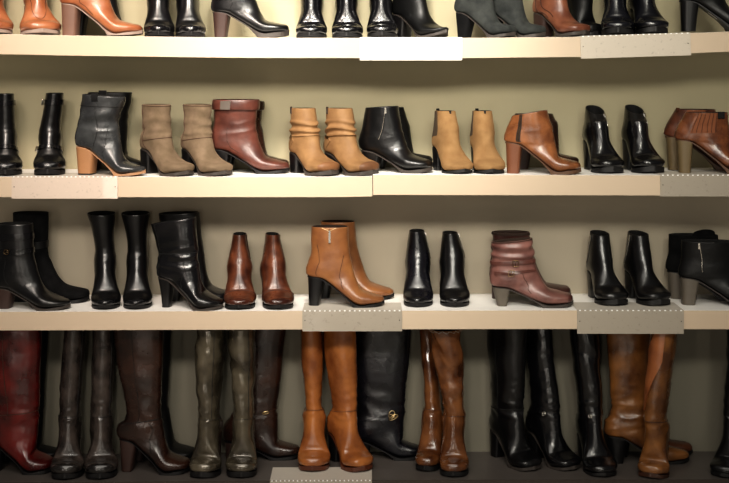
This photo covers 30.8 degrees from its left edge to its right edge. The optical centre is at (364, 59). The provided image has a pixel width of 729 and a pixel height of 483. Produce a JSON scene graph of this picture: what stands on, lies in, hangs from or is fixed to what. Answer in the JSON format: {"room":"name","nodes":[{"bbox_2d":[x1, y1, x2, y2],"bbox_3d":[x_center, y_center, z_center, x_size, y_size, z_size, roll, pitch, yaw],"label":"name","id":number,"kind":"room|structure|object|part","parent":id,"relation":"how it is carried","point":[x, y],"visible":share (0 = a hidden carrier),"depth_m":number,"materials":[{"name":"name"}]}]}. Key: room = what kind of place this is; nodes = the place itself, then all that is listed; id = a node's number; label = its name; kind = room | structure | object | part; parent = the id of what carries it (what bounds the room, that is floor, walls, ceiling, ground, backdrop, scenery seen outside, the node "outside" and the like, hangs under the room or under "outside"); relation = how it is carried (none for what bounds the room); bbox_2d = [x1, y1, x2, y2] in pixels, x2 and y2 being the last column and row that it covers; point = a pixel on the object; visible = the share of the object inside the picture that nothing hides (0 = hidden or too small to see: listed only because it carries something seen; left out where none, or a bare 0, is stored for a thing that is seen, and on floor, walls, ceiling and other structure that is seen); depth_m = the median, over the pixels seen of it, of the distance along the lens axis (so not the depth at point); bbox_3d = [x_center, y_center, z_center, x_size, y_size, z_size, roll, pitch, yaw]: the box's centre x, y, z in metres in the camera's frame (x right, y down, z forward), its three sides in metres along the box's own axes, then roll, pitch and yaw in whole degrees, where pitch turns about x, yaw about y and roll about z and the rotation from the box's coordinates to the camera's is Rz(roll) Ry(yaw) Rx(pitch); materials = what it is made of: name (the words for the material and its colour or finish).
{"room":"shoe store","nodes":[
{"label":"shoe store","id":0,"kind":"room"},
{"bbox_2d":[0,0,728,168],"bbox_3d":[0.000,-0.230,4.440,3.500,1.240,0.001,0,0,0],"label":"wall","id":1,"kind":"structure","parent":0,"point":[563,87],"depth_m":4.44,"materials":[{"name":"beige paint"}]},
{"bbox_2d":[0,32,728,57],"bbox_3d":[-0.014,-0.053,4.290,3.375,0.094,0.300,0,0,0],"label":"shelf board","id":2,"kind":"object","parent":1,"relation":"attached to","point":[514,47],"visible":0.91,"depth_m":4.14,"materials":[{"name":"white laminate"}]},
{"bbox_2d":[0,0,13,33],"bbox_3d":[-1.198,-0.219,4.271,0.131,0.271,0.241,0,0,-14],"label":"boot","id":3,"kind":"object","parent":2,"relation":"on","point":[6,25],"visible":1,"depth_m":4.22,"materials":[{"name":"orange leather"}]},
{"bbox_2d":[20,0,60,34],"bbox_3d":[-1.050,-0.217,4.267,0.130,0.271,0.241,0,0,-22],"label":"boot","id":4,"kind":"object","parent":2,"relation":"on","point":[38,19],"visible":1,"depth_m":4.21,"materials":[{"name":"orange leather"}]},
{"bbox_2d":[60,0,142,35],"bbox_3d":[-0.835,-0.215,4.204,0.266,0.274,0.106,0,0,4],"label":"boot","id":5,"kind":"object","parent":2,"relation":"on","point":[102,12],"visible":1,"depth_m":4.17,"materials":[{"name":"orange leather"}]},
{"bbox_2d":[79,0,142,35],"bbox_3d":[-0.850,-0.219,4.334,0.255,0.282,0.109,0,0,2],"label":"boot","id":6,"kind":"object","parent":2,"relation":"on","point":[84,18],"visible":0.2,"depth_m":4.31,"materials":[{"name":"black leather"}]},
{"bbox_2d":[144,0,174,36],"bbox_3d":[-0.661,-0.194,4.268,0.097,0.239,0.232,0,0,-9],"label":"boot","id":7,"kind":"object","parent":2,"relation":"on","point":[158,22],"visible":0.99,"depth_m":4.22,"materials":[{"name":"black leather"}]},
{"bbox_2d":[175,0,205,36],"bbox_3d":[-0.569,-0.192,4.266,0.098,0.239,0.230,0,0,-19],"label":"boot","id":8,"kind":"object","parent":2,"relation":"on","point":[189,23],"visible":0.99,"depth_m":4.22,"materials":[{"name":"black leather"}]},
{"bbox_2d":[211,0,288,37],"bbox_3d":[-0.365,-0.193,4.234,0.252,0.244,0.107,0,0,4],"label":"boot","id":9,"kind":"object","parent":2,"relation":"on","point":[247,12],"visible":0.98,"depth_m":4.20,"materials":[{"name":"black leather"}]},
{"bbox_2d":[296,0,326,37],"bbox_3d":[-0.175,-0.189,4.256,0.101,0.239,0.200,0,0,-8],"label":"boot","id":10,"kind":"object","parent":2,"relation":"on","point":[311,24],"visible":1,"depth_m":4.22,"materials":[{"name":"black leather"}]},
{"bbox_2d":[332,0,362,37],"bbox_3d":[-0.050,-0.189,4.256,0.101,0.239,0.201,0,0,6],"label":"boot","id":11,"kind":"object","parent":2,"relation":"on","point":[346,24],"visible":0.99,"depth_m":4.22,"materials":[{"name":"black leather"}]},
{"bbox_2d":[367,0,397,36],"bbox_3d":[0.061,-0.191,4.256,0.101,0.239,0.201,0,0,5],"label":"boot","id":12,"kind":"object","parent":2,"relation":"on","point":[381,23],"visible":0.98,"depth_m":4.22,"materials":[{"name":"black leather"}]},
{"bbox_2d":[360,37,461,59],"bbox_3d":[0.145,-0.035,4.202,0.319,0.072,0.136,0,0,0],"label":"sign holder","id":13,"kind":"object","parent":2,"relation":"attached to","point":[371,48],"visible":1,"depth_m":4.13,"materials":[{"name":"plastic"}]},
{"bbox_2d":[392,0,448,36],"bbox_3d":[0.181,-0.188,4.257,0.106,0.234,0.239,0,0,-43],"label":"boot","id":14,"kind":"object","parent":2,"relation":"on","point":[409,15],"visible":0.97,"depth_m":4.23,"materials":[{"name":"black leather"}]},
{"bbox_2d":[454,0,516,37],"bbox_3d":[0.384,-0.188,4.214,0.207,0.234,0.104,0,0,28],"label":"boot","id":15,"kind":"object","parent":2,"relation":"on","point":[482,13],"visible":1,"depth_m":4.19,"materials":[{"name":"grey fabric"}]},
{"bbox_2d":[487,0,545,37],"bbox_3d":[0.481,-0.190,4.259,0.207,0.237,0.107,0,0,16],"label":"boot","id":16,"kind":"object","parent":2,"relation":"on","point":[510,12],"visible":0.75,"depth_m":4.23,"materials":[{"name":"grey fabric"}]},
{"bbox_2d":[532,0,590,36],"bbox_3d":[0.625,-0.193,4.259,0.218,0.235,0.110,0,0,41],"label":"boot","id":17,"kind":"object","parent":2,"relation":"on","point":[555,15],"visible":0.94,"depth_m":4.24,"materials":[{"name":"orange leather"}]},
{"bbox_2d":[562,0,601,36],"bbox_3d":[0.714,-0.199,4.364,0.087,0.247,0.164,0,0,-34],"label":"boot","id":18,"kind":"object","parent":2,"relation":"on","point":[581,11],"visible":0.57,"depth_m":4.33,"materials":[{"name":"black leather"}]},
{"bbox_2d":[601,0,634,34],"bbox_3d":[0.814,-0.200,4.273,0.106,0.239,0.231,0,0,7],"label":"boot","id":19,"kind":"object","parent":2,"relation":"on","point":[616,20],"visible":0.98,"depth_m":4.22,"materials":[{"name":"black leather"}]},
{"bbox_2d":[577,32,690,58],"bbox_3d":[0.846,-0.045,4.202,0.346,0.082,0.136,0,0,0],"label":"sign holder","id":20,"kind":"object","parent":2,"relation":"attached to","point":[661,44],"visible":0.99,"depth_m":4.13,"materials":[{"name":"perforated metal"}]},
{"bbox_2d":[629,0,668,33],"bbox_3d":[0.912,-0.203,4.274,0.106,0.239,0.231,0,0,-4],"label":"boot","id":21,"kind":"object","parent":2,"relation":"on","point":[647,18],"visible":0.98,"depth_m":4.22,"materials":[{"name":"black leather"}]},
{"bbox_2d":[679,0,728,31],"bbox_3d":[1.132,-0.217,4.234,0.262,0.250,0.107,0,0,4],"label":"boot","id":22,"kind":"object","parent":2,"relation":"on","point":[718,10],"visible":1,"depth_m":4.21,"materials":[{"name":"black leather"}]},
{"bbox_2d":[372,167,715,194],"bbox_3d":[0.850,0.391,4.290,1.647,0.065,0.300,0,0,0],"label":"shelf board","id":23,"kind":"object","parent":1,"relation":"attached to","point":[389,180],"visible":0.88,"depth_m":4.14,"materials":[{"name":"white laminate"}]},
{"bbox_2d":[358,106,432,172],"bbox_3d":[0.100,0.253,4.259,0.246,0.211,0.108,0,0,18],"label":"boot","id":24,"kind":"object","parent":23,"relation":"on","point":[381,136],"visible":0.93,"depth_m":4.23,"materials":[{"name":"black leather"}]},
{"bbox_2d":[380,107,432,168],"bbox_3d":[0.117,0.257,4.389,0.220,0.203,0.080,0,0,4],"label":"boot","id":25,"kind":"object","parent":23,"relation":"on","point":[404,122],"visible":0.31,"depth_m":4.37,"materials":[{"name":"black leather"}]},
{"bbox_2d":[432,108,472,172],"bbox_3d":[0.281,0.259,4.257,0.102,0.200,0.204,0,0,-22],"label":"boot","id":26,"kind":"object","parent":23,"relation":"on","point":[448,154],"visible":1,"depth_m":4.24,"materials":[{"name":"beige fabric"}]},
{"bbox_2d":[470,108,504,172],"bbox_3d":[0.392,0.259,4.262,0.103,0.200,0.204,0,0,-9],"label":"boot","id":27,"kind":"object","parent":23,"relation":"on","point":[485,158],"visible":1,"depth_m":4.24,"materials":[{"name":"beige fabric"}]},
{"bbox_2d":[504,110,580,174],"bbox_3d":[0.565,0.259,4.203,0.243,0.201,0.106,0,0,10],"label":"boot","id":28,"kind":"object","parent":23,"relation":"on","point":[531,131],"visible":1,"depth_m":4.17,"materials":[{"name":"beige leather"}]},
{"bbox_2d":[515,113,578,168],"bbox_3d":[0.593,0.268,4.372,0.229,0.182,0.084,0,0,2],"label":"boot","id":29,"kind":"object","parent":23,"relation":"on","point":[525,155],"visible":0.31,"depth_m":4.35,"materials":[{"name":"brown leather"}]},
{"bbox_2d":[582,105,623,172],"bbox_3d":[0.769,0.254,4.293,0.104,0.211,0.219,0,0,-11],"label":"boot","id":30,"kind":"object","parent":23,"relation":"on","point":[600,156],"visible":1,"depth_m":4.28,"materials":[{"name":"black leather"}]},
{"bbox_2d":[621,104,664,171],"bbox_3d":[0.898,0.252,4.292,0.104,0.211,0.219,0,0,-12],"label":"boot","id":31,"kind":"object","parent":23,"relation":"on","point":[639,155],"visible":1,"depth_m":4.28,"materials":[{"name":"black leather"}]},
{"bbox_2d":[653,171,728,195],"bbox_3d":[1.080,0.392,4.202,0.312,0.068,0.136,0,0,0],"label":"sign holder","id":32,"kind":"object","parent":23,"relation":"attached to","point":[672,183],"visible":0.99,"depth_m":4.13,"materials":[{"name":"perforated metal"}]},
{"bbox_2d":[664,108,722,170],"bbox_3d":[1.114,0.257,4.331,0.268,0.203,0.109,0,0,8],"label":"boot","id":33,"kind":"object","parent":23,"relation":"on","point":[671,146],"visible":0.43,"depth_m":4.31,"materials":[{"name":"leather"}]},
{"bbox_2d":[674,112,728,173],"bbox_3d":[1.117,0.261,4.211,0.260,0.195,0.106,0,0,8],"label":"boot","id":34,"kind":"object","parent":23,"relation":"on","point":[709,131],"visible":1,"depth_m":4.18,"materials":[{"name":"leather"}]},
{"bbox_2d":[0,187,728,294],"bbox_3d":[0.000,0.600,4.440,3.500,0.420,0.001,0,0,0],"label":"wall","id":35,"kind":"structure","parent":0,"point":[559,227],"depth_m":4.44,"materials":[{"name":"grey paint"}]},
{"bbox_2d":[0,169,371,196],"bbox_3d":[-0.839,0.396,4.290,1.726,0.065,0.300,0,0,0],"label":"shelf board","id":36,"kind":"object","parent":35,"relation":"attached to","point":[243,182],"visible":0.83,"depth_m":4.14,"materials":[{"name":"white laminate"}]},
{"bbox_2d":[0,93,22,174],"bbox_3d":[-1.157,0.237,4.274,0.100,0.256,0.238,0,0,-17],"label":"boot","id":37,"kind":"object","parent":36,"relation":"on","point":[11,163],"visible":1,"depth_m":4.26,"materials":[{"name":"black leather"}]},
{"bbox_2d":[33,93,65,174],"bbox_3d":[-1.014,0.235,4.276,0.103,0.256,0.239,0,0,-10],"label":"boot","id":38,"kind":"object","parent":36,"relation":"on","point":[49,159],"visible":1,"depth_m":4.26,"materials":[{"name":"black leather"}]},
{"bbox_2d":[12,173,118,198],"bbox_3d":[-0.936,0.398,4.202,0.331,0.070,0.136,0,0,0],"label":"sign holder","id":39,"kind":"object","parent":36,"relation":"attached to","point":[24,185],"visible":1,"depth_m":4.13,"materials":[{"name":"plastic"}]},
{"bbox_2d":[75,93,145,175],"bbox_3d":[-0.804,0.234,4.206,0.235,0.259,0.110,0,0,10],"label":"boot","id":40,"kind":"object","parent":36,"relation":"on","point":[97,135],"visible":1,"depth_m":4.17,"materials":[{"name":"grey leather"}]},
{"bbox_2d":[88,90,140,170],"bbox_3d":[-0.832,0.232,4.378,0.217,0.266,0.085,0,0,5],"label":"boot","id":41,"kind":"object","parent":36,"relation":"on","point":[123,125],"visible":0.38,"depth_m":4.35,"materials":[{"name":"black leather"}]},
{"bbox_2d":[140,104,194,175],"bbox_3d":[-0.635,0.254,4.233,0.221,0.223,0.109,0,0,41],"label":"boot","id":42,"kind":"object","parent":36,"relation":"on","point":[158,153],"visible":0.99,"depth_m":4.22,"materials":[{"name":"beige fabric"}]},
{"bbox_2d":[180,104,232,175],"bbox_3d":[-0.508,0.254,4.241,0.107,0.223,0.222,0,0,-43],"label":"boot","id":43,"kind":"object","parent":36,"relation":"on","point":[197,145],"visible":0.94,"depth_m":4.22,"materials":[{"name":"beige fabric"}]},
{"bbox_2d":[212,99,289,173],"bbox_3d":[-0.374,0.246,4.290,0.265,0.238,0.105,0,0,6],"label":"boot","id":44,"kind":"object","parent":36,"relation":"on","point":[234,134],"visible":0.91,"depth_m":4.26,"materials":[{"name":"brown leather"}]},
{"bbox_2d":[230,101,288,170],"bbox_3d":[-0.373,0.251,4.388,0.250,0.229,0.086,0,0,3],"label":"boot","id":45,"kind":"object","parent":36,"relation":"on","point":[259,129],"visible":0.19,"depth_m":4.37,"materials":[{"name":"brown leather"}]},
{"bbox_2d":[289,106,339,175],"bbox_3d":[-0.165,0.258,4.245,0.110,0.215,0.217,0,0,-38],"label":"boot","id":46,"kind":"object","parent":36,"relation":"on","point":[306,156],"visible":1,"depth_m":4.23,"materials":[{"name":"brown leather"}]},
{"bbox_2d":[323,107,378,175],"bbox_3d":[-0.050,0.258,4.234,0.216,0.215,0.110,0,0,37],"label":"boot","id":47,"kind":"object","parent":36,"relation":"on","point":[340,145],"visible":0.94,"depth_m":4.22,"materials":[{"name":"brown leather"}]},
{"bbox_2d":[42,329,726,453],"bbox_3d":[0.000,1.130,4.440,3.500,0.640,0.001,0,0,0],"label":"wall","id":48,"kind":"structure","parent":0,"point":[695,407],"depth_m":4.44,"materials":[{"name":"grey paint"}]},
{"bbox_2d":[0,294,728,329],"bbox_3d":[-0.014,0.814,4.290,3.375,0.062,0.300,0,0,0],"label":"shelf board","id":49,"kind":"object","parent":48,"relation":"attached to","point":[482,311],"visible":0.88,"depth_m":4.14,"materials":[{"name":"white laminate"}]},
{"bbox_2d":[0,222,70,310],"bbox_3d":[-1.054,0.653,4.206,0.251,0.268,0.107,0,0,6],"label":"boot","id":50,"kind":"object","parent":49,"relation":"on","point":[19,274],"visible":1,"depth_m":4.17,"materials":[{"name":"black leather"}]},
{"bbox_2d":[13,211,89,302],"bbox_3d":[-1.028,0.642,4.329,0.264,0.289,0.110,0,0,4],"label":"boot","id":51,"kind":"object","parent":49,"relation":"on","point":[48,274],"visible":0.56,"depth_m":4.30,"materials":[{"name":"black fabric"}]},
{"bbox_2d":[87,211,120,308],"bbox_3d":[-0.840,0.642,4.271,0.098,0.288,0.229,0,0,-20],"label":"boot","id":52,"kind":"object","parent":49,"relation":"on","point":[105,292],"visible":1,"depth_m":4.26,"materials":[{"name":"black leather"}]},
{"bbox_2d":[121,211,151,307],"bbox_3d":[-0.736,0.642,4.273,0.095,0.288,0.230,0,0,-13],"label":"boot","id":53,"kind":"object","parent":49,"relation":"on","point":[137,293],"visible":1,"depth_m":4.26,"materials":[{"name":"black leather"}]},
{"bbox_2d":[151,217,222,310],"bbox_3d":[-0.561,0.641,4.204,0.240,0.287,0.108,0,0,14],"label":"boot","id":54,"kind":"object","parent":49,"relation":"on","point":[177,266],"visible":1,"depth_m":4.17,"materials":[{"name":"black leather"}]},
{"bbox_2d":[159,211,224,301],"bbox_3d":[-0.556,0.640,4.328,0.239,0.289,0.109,0,0,12],"label":"boot","id":55,"kind":"object","parent":49,"relation":"on","point":[164,216],"visible":0.34,"depth_m":4.31,"materials":[{"name":"black leather"}]},
{"bbox_2d":[224,232,255,308],"bbox_3d":[-0.400,0.675,4.264,0.104,0.220,0.230,0,0,-4],"label":"boot","id":56,"kind":"object","parent":49,"relation":"on","point":[239,291],"visible":1,"depth_m":4.24,"materials":[{"name":"leather"}]},
{"bbox_2d":[260,232,293,308],"bbox_3d":[-0.284,0.674,4.263,0.103,0.220,0.230,0,0,-12],"label":"boot","id":57,"kind":"object","parent":49,"relation":"on","point":[276,291],"visible":1,"depth_m":4.24,"materials":[{"name":"leather"}]},
{"bbox_2d":[306,225,384,307],"bbox_3d":[-0.062,0.656,4.233,0.252,0.250,0.106,0,0,5],"label":"boot","id":58,"kind":"object","parent":49,"relation":"on","point":[329,262],"visible":1,"depth_m":4.20,"materials":[{"name":"beige leather"}]},
{"bbox_2d":[302,303,401,330],"bbox_3d":[-0.038,0.814,4.202,0.311,0.066,0.136,0,0,0],"label":"sign holder","id":59,"kind":"object","parent":49,"relation":"attached to","point":[325,316],"visible":1,"depth_m":4.13,"materials":[{"name":"plastic"}]},
{"bbox_2d":[321,220,393,298],"bbox_3d":[-0.032,0.658,4.370,0.259,0.252,0.111,0,0,4],"label":"boot","id":60,"kind":"object","parent":49,"relation":"on","point":[363,280],"visible":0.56,"depth_m":4.34,"materials":[{"name":"beige leather"}]},
{"bbox_2d":[403,229,432,305],"bbox_3d":[0.175,0.671,4.296,0.097,0.225,0.225,0,0,3],"label":"boot","id":61,"kind":"object","parent":49,"relation":"on","point":[418,291],"visible":1,"depth_m":4.28,"materials":[{"name":"black leather"}]},
{"bbox_2d":[439,231,469,305],"bbox_3d":[0.290,0.674,4.297,0.097,0.218,0.225,0,0,0],"label":"boot","id":62,"kind":"object","parent":49,"relation":"on","point":[454,291],"visible":1,"depth_m":4.28,"materials":[{"name":"black leather"}]},
{"bbox_2d":[489,230,570,298],"bbox_3d":[0.545,0.673,4.362,0.268,0.218,0.110,0,0,6],"label":"boot","id":63,"kind":"object","parent":49,"relation":"on","point":[499,234],"visible":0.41,"depth_m":4.33,"materials":[{"name":"brown leather"}]},
{"bbox_2d":[490,237,572,307],"bbox_3d":[0.533,0.675,4.230,0.266,0.215,0.107,0,0,4],"label":"boot","id":64,"kind":"object","parent":49,"relation":"on","point":[514,269],"visible":1,"depth_m":4.20,"materials":[{"name":"brown leather"}]},
{"bbox_2d":[586,230,628,304],"bbox_3d":[0.784,0.671,4.303,0.108,0.218,0.220,0,0,-11],"label":"boot","id":65,"kind":"object","parent":49,"relation":"on","point":[604,286],"visible":1,"depth_m":4.29,"materials":[{"name":"black leather"}]},
{"bbox_2d":[572,302,683,333],"bbox_3d":[0.830,0.818,4.202,0.333,0.074,0.136,0,0,0],"label":"sign holder","id":66,"kind":"object","parent":49,"relation":"attached to","point":[632,317],"visible":0.99,"depth_m":4.13,"materials":[{"name":"perforated metal"}]},
{"bbox_2d":[623,230,670,304],"bbox_3d":[0.913,0.672,4.301,0.107,0.218,0.219,0,0,-16],"label":"boot","id":67,"kind":"object","parent":49,"relation":"on","point":[642,284],"visible":0.98,"depth_m":4.29,"materials":[{"name":"black leather"}]},
{"bbox_2d":[665,229,726,300],"bbox_3d":[1.128,0.668,4.364,0.270,0.230,0.110,0,0,4],"label":"boot","id":68,"kind":"object","parent":49,"relation":"on","point":[673,259],"visible":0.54,"depth_m":4.34,"materials":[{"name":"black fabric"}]},
{"bbox_2d":[678,239,728,304],"bbox_3d":[1.142,0.681,4.250,0.269,0.203,0.108,0,0,6],"label":"boot","id":69,"kind":"object","parent":49,"relation":"on","point":[705,262],"visible":1,"depth_m":4.22,"materials":[{"name":"black leather"}]},
{"bbox_2d":[0,451,728,482],"bbox_3d":[-0.014,1.334,4.290,3.375,0.046,0.300,0,0,0],"label":"shelf","id":70,"kind":"object","parent":48,"relation":"attached to","point":[483,467],"visible":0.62,"depth_m":4.20,"materials":[{"name":"grey laminate"}]},
{"bbox_2d":[0,330,52,474],"bbox_3d":[-1.115,1.091,4.270,0.239,0.459,0.115,0,0,4],"label":"boot","id":71,"kind":"object","parent":70,"relation":"on","point":[20,350],"visible":0.91,"depth_m":4.23,"materials":[{"name":"red leather"}]},
{"bbox_2d":[4,330,55,461],"bbox_3d":[-1.119,1.092,4.371,0.232,0.458,0.091,0,0,-1],"label":"boot","id":72,"kind":"object","parent":70,"relation":"on","point":[50,450],"visible":0.23,"depth_m":4.36,"materials":[{"name":"black leather"}]},
{"bbox_2d":[50,330,85,478],"bbox_3d":[-0.945,1.091,4.269,0.106,0.458,0.231,0,0,0],"label":"boot","id":73,"kind":"object","parent":70,"relation":"on","point":[67,462],"visible":0.94,"depth_m":4.24,"materials":[{"name":"brown leather"}]},
{"bbox_2d":[84,330,117,478],"bbox_3d":[-0.840,1.090,4.269,0.107,0.458,0.231,0,0,-2],"label":"boot","id":74,"kind":"object","parent":70,"relation":"on","point":[101,461],"visible":0.92,"depth_m":4.24,"materials":[{"name":"brown leather"}]},
{"bbox_2d":[113,330,189,474],"bbox_3d":[-0.683,1.088,4.250,0.252,0.458,0.108,0,0,-1],"label":"boot","id":75,"kind":"object","parent":70,"relation":"on","point":[139,353],"visible":0.97,"depth_m":4.22,"materials":[{"name":"brown leather"}]},
{"bbox_2d":[125,330,193,460],"bbox_3d":[-0.675,1.088,4.376,0.245,0.458,0.110,0,0,9],"label":"boot","id":76,"kind":"object","parent":70,"relation":"on","point":[174,446],"visible":0.3,"depth_m":4.35,"materials":[{"name":"black leather"}]},
{"bbox_2d":[189,330,225,476],"bbox_3d":[-0.500,1.087,4.252,0.101,0.458,0.193,0,0,7],"label":"boot","id":77,"kind":"object","parent":70,"relation":"on","point":[205,461],"visible":0.92,"depth_m":4.21,"materials":[{"name":"green leather"}]},
{"bbox_2d":[225,330,256,476],"bbox_3d":[-0.392,1.086,4.253,0.101,0.458,0.194,0,0,-1],"label":"boot","id":78,"kind":"object","parent":70,"relation":"on","point":[241,461],"visible":0.97,"depth_m":4.21,"materials":[{"name":"green leather"}]},
{"bbox_2d":[222,329,299,460],"bbox_3d":[-0.341,1.085,4.388,0.258,0.460,0.086,0,0,2],"label":"boot","id":79,"kind":"object","parent":70,"relation":"on","point":[269,343],"visible":0.59,"depth_m":4.35,"materials":[{"name":"brown leather"}]},
{"bbox_2d":[298,329,330,470],"bbox_3d":[-0.171,1.080,4.314,0.106,0.464,0.207,0,0,-11],"label":"boot","id":80,"kind":"object","parent":70,"relation":"on","point":[313,454],"visible":0.84,"depth_m":4.29,"materials":[{"name":"orange leather"}]},
{"bbox_2d":[270,467,371,482],"bbox_3d":[-0.136,1.343,4.202,0.319,0.063,0.136,0,0,0],"label":"sign holder","id":81,"kind":"object","parent":70,"relation":"attached to","point":[279,474],"visible":1,"depth_m":4.17,"materials":[{"name":"plastic"}]},
{"bbox_3d":[-0.136,1.344,4.137,0.319,0.063,0.004,0,0,0],"label":"panel","id":82,"kind":"part","parent":81,"relation":"part of","materials":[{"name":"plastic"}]},
{"bbox_2d":[323,331,372,471],"bbox_3d":[-0.057,1.079,4.298,0.206,0.464,0.111,0,0,45],"label":"boot","id":83,"kind":"object","parent":70,"relation":"on","point":[346,446],"visible":0.87,"depth_m":4.27,"materials":[{"name":"orange leather"}]},
{"bbox_2d":[356,329,417,460],"bbox_3d":[0.071,1.083,4.381,0.243,0.459,0.086,0,0,3],"label":"boot","id":84,"kind":"object","parent":70,"relation":"on","point":[382,356],"visible":0.76,"depth_m":4.35,"materials":[{"name":"black leather"}]},
{"bbox_2d":[415,329,443,470],"bbox_3d":[0.207,1.085,4.324,0.109,0.456,0.219,0,0,15],"label":"boot","id":85,"kind":"object","parent":70,"relation":"on","point":[427,457],"visible":0.65,"depth_m":4.31,"materials":[{"name":"brown leather"}]},
{"bbox_2d":[428,329,468,475],"bbox_3d":[0.270,1.088,4.260,0.131,0.449,0.207,0,0,5],"label":"boot","id":86,"kind":"object","parent":70,"relation":"on","point":[446,349],"visible":0.96,"depth_m":4.23,"materials":[{"name":"brown leather"}]},
{"bbox_2d":[487,329,541,470],"bbox_3d":[0.486,1.079,4.324,0.111,0.465,0.237,0,0,-29],"label":"boot","id":87,"kind":"object","parent":70,"relation":"on","point":[506,348],"visible":0.85,"depth_m":4.30,"materials":[{"name":"black leather"}]},
{"bbox_2d":[525,329,580,470],"bbox_3d":[0.615,1.079,4.324,0.105,0.466,0.229,0,0,-30],"label":"boot","id":88,"kind":"object","parent":70,"relation":"on","point":[545,437],"visible":0.89,"depth_m":4.31,"materials":[{"name":"black leather"}]},
{"bbox_2d":[569,329,617,475],"bbox_3d":[0.735,1.082,4.270,0.105,0.458,0.237,0,0,-17],"label":"boot","id":89,"kind":"object","parent":70,"relation":"on","point":[594,452],"visible":0.91,"depth_m":4.26,"materials":[{"name":"black leather"}]},
{"bbox_2d":[604,334,688,463],"bbox_3d":[0.921,1.085,4.324,0.279,0.453,0.082,0,0,2],"label":"boot","id":90,"kind":"object","parent":70,"relation":"on","point":[627,353],"visible":0.61,"depth_m":4.30,"materials":[{"name":"brown leather"}]},
{"bbox_2d":[607,411,692,456],"bbox_3d":[0.949,1.081,4.402,0.283,0.461,0.069,0,0,-2],"label":"boot","id":91,"kind":"object","parent":70,"relation":"on","point":[686,446],"visible":0.16,"depth_m":4.38,"materials":[{"name":"brown leather"}]},
{"bbox_2d":[637,334,676,478],"bbox_3d":[0.937,1.083,4.212,0.106,0.457,0.166,0,0,34],"label":"boot","id":92,"kind":"object","parent":70,"relation":"on","point":[653,462],"visible":0.92,"depth_m":4.17,"materials":[{"name":"brown leather"}]},
{"bbox_2d":[710,329,728,476],"bbox_3d":[1.187,1.082,4.242,0.109,0.458,0.229,0,0,41],"label":"boot","id":93,"kind":"object","parent":70,"relation":"on","point":[719,466],"visible":0.99,"depth_m":4.22,"materials":[{"name":"black leather"}]}
]}

